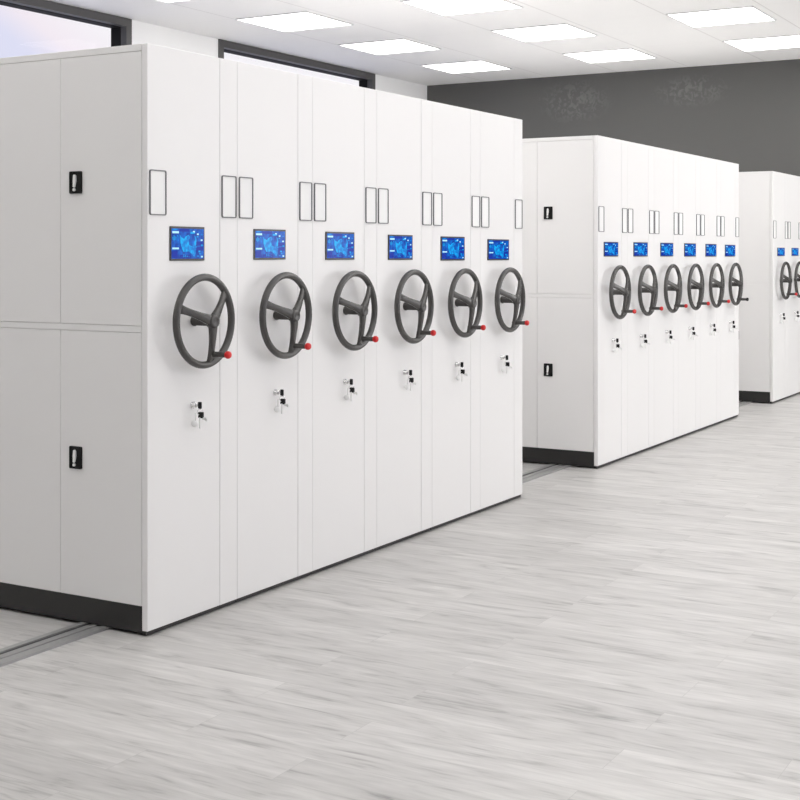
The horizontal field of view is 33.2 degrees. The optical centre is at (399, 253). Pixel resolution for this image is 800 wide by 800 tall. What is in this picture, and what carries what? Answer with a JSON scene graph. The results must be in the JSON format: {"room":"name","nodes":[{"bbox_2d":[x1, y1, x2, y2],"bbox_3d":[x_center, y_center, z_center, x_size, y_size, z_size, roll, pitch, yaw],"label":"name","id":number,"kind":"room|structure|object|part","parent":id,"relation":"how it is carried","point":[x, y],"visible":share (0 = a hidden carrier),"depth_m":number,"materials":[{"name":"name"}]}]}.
{"room":"archive storage room","nodes":[
{"label":"archive storage room","id":0,"kind":"room"},
{"bbox_2d":[132,20,426,99],"bbox_3d":[-4.806,-0.482,11.386,0.196,4.093,20.470,0,0,30],"label":"wall","id":1,"kind":"structure","parent":0,"point":[142,32],"depth_m":15.39,"materials":[{"name":"white paint"}]},
{"bbox_2d":[0,0,131,46],"bbox_3d":[-3.878,-1.131,12.974,0.222,2.790,3.550,0,0,30],"label":"window","id":2,"kind":"structure","parent":1,"relation":"in","point":[121,27],"depth_m":13.88,"materials":[{"name":"grey metal"}]},
{"bbox_2d":[218,39,374,89],"bbox_3d":[-1.332,-1.131,17.370,0.222,2.790,3.550,0,0,30],"label":"window","id":3,"kind":"structure","parent":1,"relation":"in","point":[366,79],"depth_m":17.20,"materials":[{"name":"grey metal"}]},
{"bbox_2d":[0,393,799,799],"bbox_3d":[0.618,1.614,8.245,13.340,0.100,20.870,0,0,30],"label":"floor","id":4,"kind":"structure","parent":0,"point":[628,628],"depth_m":5.09,"materials":[{"name":"grey wood"}]},
{"bbox_2d":[0,43,236,635],"bbox_3d":[-2.768,0.352,6.807,4.700,2.419,0.618,0,0,30],"label":"tall cabinet","id":5,"kind":"object","parent":4,"relation":"on","point":[118,164],"visible":1,"depth_m":5.67,"materials":[{"name":"white metal"}]},
{"bbox_3d":[-1.635,0.884,5.819,0.447,1.117,0.013,0,0,30],"label":"door","id":6,"kind":"part","parent":5,"relation":"part of","materials":[{"name":"white metal"}]},
{"bbox_3d":[-1.635,-0.266,5.819,0.447,1.125,0.013,0,0,30],"label":"door","id":7,"kind":"part","parent":5,"relation":"part of","materials":[{"name":"white metal"}]},
{"bbox_3d":[-1.373,0.863,5.648,0.016,0.070,0.008,0,0,30],"label":"lever","id":8,"kind":"part","parent":5,"relation":"part of","materials":[{"name":"silver metal"}]},
{"bbox_3d":[-1.373,-0.297,5.648,0.016,0.070,0.008,0,0,30],"label":"lever","id":9,"kind":"part","parent":5,"relation":"part of","materials":[{"name":"silver metal"}]},
{"bbox_3d":[-1.367,0.860,5.653,0.068,0.094,0.010,0,0,30],"label":"latch plate","id":10,"kind":"part","parent":5,"relation":"part of","materials":[{"name":"black plastic"}]},
{"bbox_3d":[-1.367,-0.300,5.653,0.068,0.094,0.010,0,0,30],"label":"latch plate","id":11,"kind":"part","parent":5,"relation":"part of","materials":[{"name":"black plastic"}]},
{"bbox_3d":[-1.247,0.884,5.594,0.447,1.117,0.013,0,0,30],"label":"door","id":12,"kind":"part","parent":5,"relation":"part of","materials":[{"name":"white metal"}]},
{"bbox_3d":[-1.247,-0.266,5.594,0.447,1.125,0.013,0,0,30],"label":"door","id":13,"kind":"part","parent":5,"relation":"part of","materials":[{"name":"white metal"}]},
{"bbox_3d":[-0.922,0.342,5.674,0.030,2.400,0.477,0,0,30],"label":"panel","id":14,"kind":"part","parent":5,"relation":"part of","materials":[{"name":"white metal"}]},
{"bbox_2d":[191,409,206,428],"bbox_3d":[-0.851,0.702,5.691,0.069,0.084,0.026,0,0,4],"label":"keys","id":15,"kind":"object","parent":5,"relation":"hanging from","point":[194,423],"visible":1,"depth_m":5.69,"materials":[{"name":"silver metal"}]},
{"bbox_3d":[-0.771,0.342,5.936,0.030,2.400,0.123,0,0,30],"label":"narrow panel","id":16,"kind":"part","parent":5,"relation":"part of","materials":[{"name":"white metal"}]},
{"bbox_3d":[-0.727,0.429,5.667,0.024,0.033,0.033,0,0,30],"label":"knob","id":17,"kind":"part","parent":5,"relation":"part of","materials":[{"name":"red plastic"}]},
{"bbox_2d":[235,62,311,601],"bbox_3d":[-2.462,0.352,7.335,4.700,2.419,0.602,0,0,30],"label":"tall cabinet","id":18,"kind":"object","parent":4,"relation":"on","point":[274,107],"visible":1,"depth_m":6.21,"materials":[{"name":"white metal"}]},
{"bbox_2d":[274,396,288,413],"bbox_3d":[-0.548,0.702,6.213,0.069,0.084,0.026,0,0,4],"label":"keys","id":19,"kind":"object","parent":18,"relation":"hanging from","point":[277,408],"visible":1,"depth_m":6.21,"materials":[{"name":"silver metal"}]},
{"bbox_3d":[-0.468,0.342,6.458,0.030,2.400,0.123,0,0,30],"label":"narrow panel","id":20,"kind":"part","parent":18,"relation":"part of","materials":[{"name":"white metal"}]},
{"bbox_3d":[-0.424,0.429,6.189,0.024,0.033,0.033,0,0,30],"label":"knob","id":21,"kind":"part","parent":18,"relation":"part of","materials":[{"name":"red plastic"}]},
{"bbox_2d":[310,77,378,574],"bbox_3d":[-2.160,0.352,7.858,4.700,2.419,0.602,0,0,30],"label":"tall cabinet","id":22,"kind":"object","parent":4,"relation":"on","point":[345,339],"visible":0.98,"depth_m":6.75,"materials":[{"name":"white metal"}]},
{"bbox_2d":[344,385,357,400],"bbox_3d":[-0.246,0.702,6.735,0.069,0.084,0.026,0,0,4],"label":"keys","id":23,"kind":"object","parent":22,"relation":"hanging from","point":[347,396],"visible":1,"depth_m":6.73,"materials":[{"name":"silver metal"}]},
{"bbox_3d":[-0.166,0.342,6.980,0.030,2.400,0.123,0,0,30],"label":"narrow panel","id":24,"kind":"part","parent":22,"relation":"part of","materials":[{"name":"white metal"}]},
{"bbox_3d":[-0.122,0.429,6.712,0.024,0.033,0.033,0,0,30],"label":"knob","id":25,"kind":"part","parent":22,"relation":"part of","materials":[{"name":"red plastic"}]},
{"bbox_2d":[0,401,752,666],"bbox_3d":[1.810,1.559,10.952,0.150,0.011,14.550,0,0,30],"label":"floor track","id":26,"kind":"object","parent":4,"relation":"on","point":[13,653],"visible":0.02,"depth_m":5.43,"materials":[{"name":"silver metal"}]},
{"bbox_2d":[375,90,435,550],"bbox_3d":[-1.857,0.352,8.380,4.700,2.419,0.602,0,0,30],"label":"tall cabinet","id":27,"kind":"object","parent":4,"relation":"on","point":[405,301],"visible":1,"depth_m":7.26,"materials":[{"name":"white metal"}]},
{"bbox_2d":[404,375,416,390],"bbox_3d":[0.056,0.702,7.257,0.069,0.084,0.026,0,0,4],"label":"keys","id":28,"kind":"object","parent":27,"relation":"hanging from","point":[411,380],"visible":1,"depth_m":7.25,"materials":[{"name":"silver metal"}]},
{"bbox_3d":[0.136,0.342,7.502,0.030,2.400,0.123,0,0,30],"label":"narrow panel","id":29,"kind":"part","parent":27,"relation":"part of","materials":[{"name":"white metal"}]},
{"bbox_2d":[430,101,485,529],"bbox_3d":[-1.555,0.352,8.902,4.700,2.419,0.602,0,0,30],"label":"tall cabinet","id":30,"kind":"object","parent":4,"relation":"on","point":[456,287],"visible":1,"depth_m":7.78,"materials":[{"name":"white metal"}]},
{"bbox_3d":[0.287,0.342,7.763,0.030,2.400,0.477,0,0,30],"label":"panel","id":31,"kind":"part","parent":30,"relation":"part of","materials":[{"name":"white metal"}]},
{"bbox_2d":[456,367,467,381],"bbox_3d":[0.359,0.702,7.780,0.069,0.084,0.026,0,0,4],"label":"keys","id":32,"kind":"object","parent":30,"relation":"hanging from","point":[458,377],"visible":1,"depth_m":7.78,"materials":[{"name":"silver metal"}]},
{"bbox_3d":[0.439,0.342,8.025,0.030,2.400,0.123,0,0,30],"label":"narrow panel","id":33,"kind":"part","parent":30,"relation":"part of","materials":[{"name":"white metal"}]},
{"bbox_2d":[478,111,528,511],"bbox_3d":[-1.252,0.352,9.425,4.700,2.419,0.602,0,0,30],"label":"tall cabinet","id":34,"kind":"object","parent":4,"relation":"on","point":[501,202],"visible":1,"depth_m":8.30,"materials":[{"name":"white metal"}]},
{"bbox_3d":[0.590,0.342,8.285,0.030,2.400,0.477,0,0,30],"label":"panel","id":35,"kind":"part","parent":34,"relation":"part of","materials":[{"name":"white metal"}]},
{"bbox_2d":[501,360,511,372],"bbox_3d":[0.661,0.702,8.302,0.069,0.084,0.026,0,0,4],"label":"keys","id":36,"kind":"object","parent":34,"relation":"hanging from","point":[503,369],"visible":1,"depth_m":8.30,"materials":[{"name":"silver metal"}]},
{"bbox_3d":[0.741,0.342,8.547,0.030,2.400,0.123,0,0,30],"label":"narrow panel","id":37,"kind":"part","parent":34,"relation":"part of","materials":[{"name":"white metal"}]},
{"bbox_2d":[522,135,635,468],"bbox_3d":[-0.305,0.352,11.060,4.700,2.419,0.618,0,0,30],"label":"tall cabinet","id":38,"kind":"object","parent":4,"relation":"on","point":[576,278],"visible":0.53,"depth_m":9.88,"materials":[{"name":"white metal"}]},
{"bbox_3d":[0.828,0.884,10.072,0.447,1.117,0.013,0,0,30],"label":"door","id":39,"kind":"part","parent":38,"relation":"part of","materials":[{"name":"white metal"}]},
{"bbox_3d":[0.828,-0.266,10.072,0.447,1.125,0.013,0,0,30],"label":"door","id":40,"kind":"part","parent":38,"relation":"part of","materials":[{"name":"white metal"}]},
{"bbox_3d":[1.096,0.860,9.906,0.068,0.094,0.010,0,0,30],"label":"latch plate","id":41,"kind":"part","parent":38,"relation":"part of","materials":[{"name":"black plastic"}]},
{"bbox_3d":[1.096,-0.300,9.906,0.068,0.094,0.010,0,0,30],"label":"latch plate","id":42,"kind":"part","parent":38,"relation":"part of","materials":[{"name":"black plastic"}]},
{"bbox_3d":[1.216,0.884,9.847,0.447,1.117,0.013,0,0,30],"label":"door","id":43,"kind":"part","parent":38,"relation":"part of","materials":[{"name":"white metal"}]},
{"bbox_3d":[1.216,-0.266,9.847,0.447,1.125,0.013,0,0,30],"label":"door","id":44,"kind":"part","parent":38,"relation":"part of","materials":[{"name":"white metal"}]},
{"bbox_3d":[1.541,0.342,9.927,0.030,2.400,0.477,0,0,30],"label":"panel","id":45,"kind":"part","parent":38,"relation":"part of","materials":[{"name":"white metal"}]},
{"bbox_2d":[613,342,621,353],"bbox_3d":[1.612,0.702,9.944,0.069,0.084,0.026,0,0,4],"label":"keys","id":46,"kind":"object","parent":38,"relation":"hanging from","point":[617,345],"visible":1,"depth_m":9.94,"materials":[{"name":"silver metal"}]},
{"bbox_3d":[1.692,0.342,10.189,0.030,2.400,0.123,0,0,30],"label":"narrow panel","id":47,"kind":"part","parent":38,"relation":"part of","materials":[{"name":"white metal"}]},
{"bbox_2d":[626,141,662,457],"bbox_3d":[0.001,0.352,11.589,4.700,2.419,0.602,0,0,30],"label":"tall cabinet","id":48,"kind":"object","parent":4,"relation":"on","point":[640,157],"visible":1,"depth_m":10.47,"materials":[{"name":"white metal"}]},
{"bbox_3d":[1.843,0.342,10.450,0.030,2.400,0.477,0,0,30],"label":"panel","id":49,"kind":"part","parent":48,"relation":"part of","materials":[{"name":"white metal"}]},
{"bbox_2d":[641,338,649,348],"bbox_3d":[1.915,0.702,10.466,0.069,0.084,0.026,0,0,4],"label":"keys","id":50,"kind":"object","parent":48,"relation":"hanging from","point":[645,341],"visible":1,"depth_m":10.46,"materials":[{"name":"silver metal"}]},
{"bbox_3d":[1.995,0.342,10.711,0.030,2.400,0.123,0,0,30],"label":"narrow panel","id":51,"kind":"part","parent":48,"relation":"part of","materials":[{"name":"white metal"}]},
{"bbox_2d":[653,147,687,447],"bbox_3d":[0.303,0.352,12.111,4.700,2.419,0.602,0,0,30],"label":"tall cabinet","id":52,"kind":"object","parent":4,"relation":"on","point":[668,274],"visible":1,"depth_m":11.00,"materials":[{"name":"white metal"}]},
{"bbox_3d":[2.146,0.342,10.972,0.030,2.400,0.477,0,0,30],"label":"panel","id":53,"kind":"part","parent":52,"relation":"part of","materials":[{"name":"white metal"}]},
{"bbox_2d":[666,334,674,343],"bbox_3d":[2.217,0.702,10.988,0.069,0.084,0.026,0,0,4],"label":"keys","id":54,"kind":"object","parent":52,"relation":"hanging from","point":[669,337],"visible":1,"depth_m":10.98,"materials":[{"name":"silver metal"}]},
{"bbox_3d":[2.297,0.342,11.233,0.030,2.400,0.123,0,0,30],"label":"narrow panel","id":55,"kind":"part","parent":52,"relation":"part of","materials":[{"name":"white metal"}]},
{"bbox_2d":[677,152,709,438],"bbox_3d":[0.606,0.352,12.633,4.700,2.419,0.602,0,0,30],"label":"tall cabinet","id":56,"kind":"object","parent":4,"relation":"on","point":[689,266],"visible":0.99,"depth_m":11.52,"materials":[{"name":"white metal"}]},
{"bbox_3d":[2.448,0.342,11.494,0.030,2.400,0.477,0,0,30],"label":"panel","id":57,"kind":"part","parent":56,"relation":"part of","materials":[{"name":"white metal"}]},
{"bbox_2d":[689,330,697,339],"bbox_3d":[2.519,0.702,11.511,0.069,0.084,0.026,0,0,4],"label":"keys","id":58,"kind":"object","parent":56,"relation":"hanging from","point":[692,333],"visible":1,"depth_m":11.51,"materials":[{"name":"silver metal"}]},
{"bbox_3d":[2.599,0.342,11.756,0.030,2.400,0.123,0,0,30],"label":"narrow panel","id":59,"kind":"part","parent":56,"relation":"part of","materials":[{"name":"white metal"}]},
{"bbox_2d":[699,156,729,429],"bbox_3d":[0.908,0.352,13.156,4.700,2.419,0.602,0,0,30],"label":"tall cabinet","id":60,"kind":"object","parent":4,"relation":"on","point":[710,218],"visible":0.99,"depth_m":12.04,"materials":[{"name":"white metal"}]},
{"bbox_3d":[2.750,0.342,12.016,0.030,2.400,0.477,0,0,30],"label":"panel","id":61,"kind":"part","parent":60,"relation":"part of","materials":[{"name":"white metal"}]},
{"bbox_2d":[711,327,717,335],"bbox_3d":[2.822,0.702,12.033,0.069,0.084,0.026,0,0,4],"label":"keys","id":62,"kind":"object","parent":60,"relation":"hanging from","point":[714,329],"visible":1,"depth_m":12.03,"materials":[{"name":"silver metal"}]},
{"bbox_3d":[2.902,0.342,12.278,0.030,2.400,0.123,0,0,30],"label":"narrow panel","id":63,"kind":"part","parent":60,"relation":"part of","materials":[{"name":"white metal"}]},
{"bbox_2d":[719,160,748,422],"bbox_3d":[1.211,0.352,13.678,4.700,2.419,0.602,0,0,30],"label":"tall cabinet","id":64,"kind":"object","parent":4,"relation":"on","point":[729,172],"visible":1,"depth_m":12.58,"materials":[{"name":"white metal"}]},
{"bbox_3d":[3.053,0.342,12.539,0.030,2.400,0.477,0,0,30],"label":"panel","id":65,"kind":"part","parent":64,"relation":"part of","materials":[{"name":"white metal"}]},
{"bbox_3d":[3.204,0.342,12.800,0.030,2.400,0.123,0,0,30],"label":"narrow panel","id":66,"kind":"part","parent":64,"relation":"part of","materials":[{"name":"white metal"}]},
{"bbox_2d":[739,171,796,402],"bbox_3d":[2.139,0.352,15.281,4.700,2.419,0.618,0,0,30],"label":"tall cabinet","id":67,"kind":"object","parent":4,"relation":"on","point":[763,224],"visible":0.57,"depth_m":14.04,"materials":[{"name":"white metal"}]},
{"bbox_3d":[3.660,0.884,14.069,0.447,1.117,0.013,0,0,30],"label":"door","id":68,"kind":"part","parent":67,"relation":"part of","materials":[{"name":"white metal"}]},
{"bbox_3d":[3.660,-0.266,14.069,0.447,1.125,0.013,0,0,30],"label":"door","id":69,"kind":"part","parent":67,"relation":"part of","materials":[{"name":"white metal"}]},
{"bbox_3d":[3.985,0.342,14.149,0.030,2.400,0.477,0,0,30],"label":"panel","id":70,"kind":"part","parent":67,"relation":"part of","materials":[{"name":"white metal"}]},
{"bbox_3d":[4.137,0.342,14.410,0.030,2.400,0.123,0,0,30],"label":"narrow panel","id":71,"kind":"part","parent":67,"relation":"part of","materials":[{"name":"white metal"}]},
{"bbox_2d":[786,174,799,397],"bbox_3d":[2.446,0.352,15.810,4.700,2.419,0.602,0,0,30],"label":"tall cabinet","id":72,"kind":"object","parent":4,"relation":"on","point":[793,182],"visible":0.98,"depth_m":14.68,"materials":[{"name":"white metal"}]},
{"bbox_3d":[4.439,0.342,14.932,0.030,2.400,0.123,0,0,30],"label":"narrow panel","id":73,"kind":"part","parent":72,"relation":"part of","materials":[{"name":"white metal"}]},
{"bbox_2d":[48,0,799,85],"bbox_3d":[0.618,-2.589,8.245,13.340,0.120,20.870,0,0,30],"label":"ceiling","id":74,"kind":"structure","parent":0,"point":[644,26],"depth_m":15.19,"materials":[{"name":"paint"}]},
{"bbox_2d":[157,0,189,2],"bbox_3d":[-2.166,-2.521,12.830,0.925,0.013,0.925,0,0,30],"label":"recessed light","id":75,"kind":"object","parent":74,"relation":"in","point":[165,1],"visible":1,"depth_m":13.35,"materials":[{"name":"white plastic"}]},
{"bbox_2d":[160,0,182,1],"bbox_3d":[-2.166,-2.523,12.830,0.897,0.007,0.897,0,0,30],"label":"diffuser","id":76,"kind":"object","parent":75,"relation":"attached to","point":[160,0],"depth_m":13.35,"materials":[{"name":"white plastic"}]},
{"bbox_2d":[235,11,353,31],"bbox_3d":[-1.144,-2.521,14.595,0.925,0.013,0.925,0,0,30],"label":"recessed light","id":77,"kind":"object","parent":74,"relation":"in","point":[303,20],"visible":1,"depth_m":14.55,"materials":[{"name":"white plastic"}]},
{"bbox_2d":[338,38,440,54],"bbox_3d":[-0.122,-2.521,16.360,0.925,0.013,0.925,0,0,30],"label":"recessed light","id":78,"kind":"object","parent":74,"relation":"in","point":[402,45],"visible":1,"depth_m":16.31,"materials":[{"name":"white plastic"}]},
{"bbox_2d":[400,0,523,15],"bbox_3d":[0.634,-2.521,13.565,0.925,0.013,0.925,0,0,30],"label":"recessed light","id":79,"kind":"object","parent":74,"relation":"in","point":[441,7],"visible":1,"depth_m":13.61,"materials":[{"name":"white plastic"}]},
{"bbox_2d":[420,60,511,73],"bbox_3d":[0.901,-2.521,18.126,0.925,0.013,0.925,0,0,30],"label":"recessed light","id":80,"kind":"object","parent":74,"relation":"in","point":[476,65],"visible":1,"depth_m":18.06,"materials":[{"name":"white plastic"}]},
{"bbox_2d":[491,23,597,41],"bbox_3d":[1.657,-2.521,15.331,0.925,0.013,0.925,0,0,30],"label":"recessed light","id":81,"kind":"object","parent":74,"relation":"in","point":[564,30],"visible":1,"depth_m":15.28,"materials":[{"name":"white plastic"}]},
{"bbox_2d":[562,48,656,62],"bbox_3d":[2.679,-2.521,17.096,0.925,0.013,0.925,0,0,30],"label":"recessed light","id":82,"kind":"object","parent":74,"relation":"in","point":[625,54],"visible":1,"depth_m":17.05,"materials":[{"name":"white plastic"}]},
{"bbox_2d":[666,6,776,27],"bbox_3d":[3.435,-2.521,14.301,0.925,0.013,0.925,0,0,30],"label":"recessed light","id":83,"kind":"object","parent":74,"relation":"in","point":[747,14],"visible":1,"depth_m":14.25,"materials":[{"name":"white plastic"}]},
{"bbox_2d":[722,34,799,51],"bbox_3d":[4.457,-2.521,16.066,0.925,0.013,0.925,0,0,30],"label":"recessed light","id":84,"kind":"object","parent":74,"relation":"in","point":[786,41],"visible":1,"depth_m":16.08,"materials":[{"name":"white plastic"}]},
{"bbox_2d":[427,59,799,175],"bbox_3d":[5.841,-0.482,17.163,13.240,4.093,0.200,0,0,30],"label":"wall","id":85,"kind":"structure","parent":0,"point":[747,115],"depth_m":18.27,"materials":[{"name":"grey paint"}]}
]}

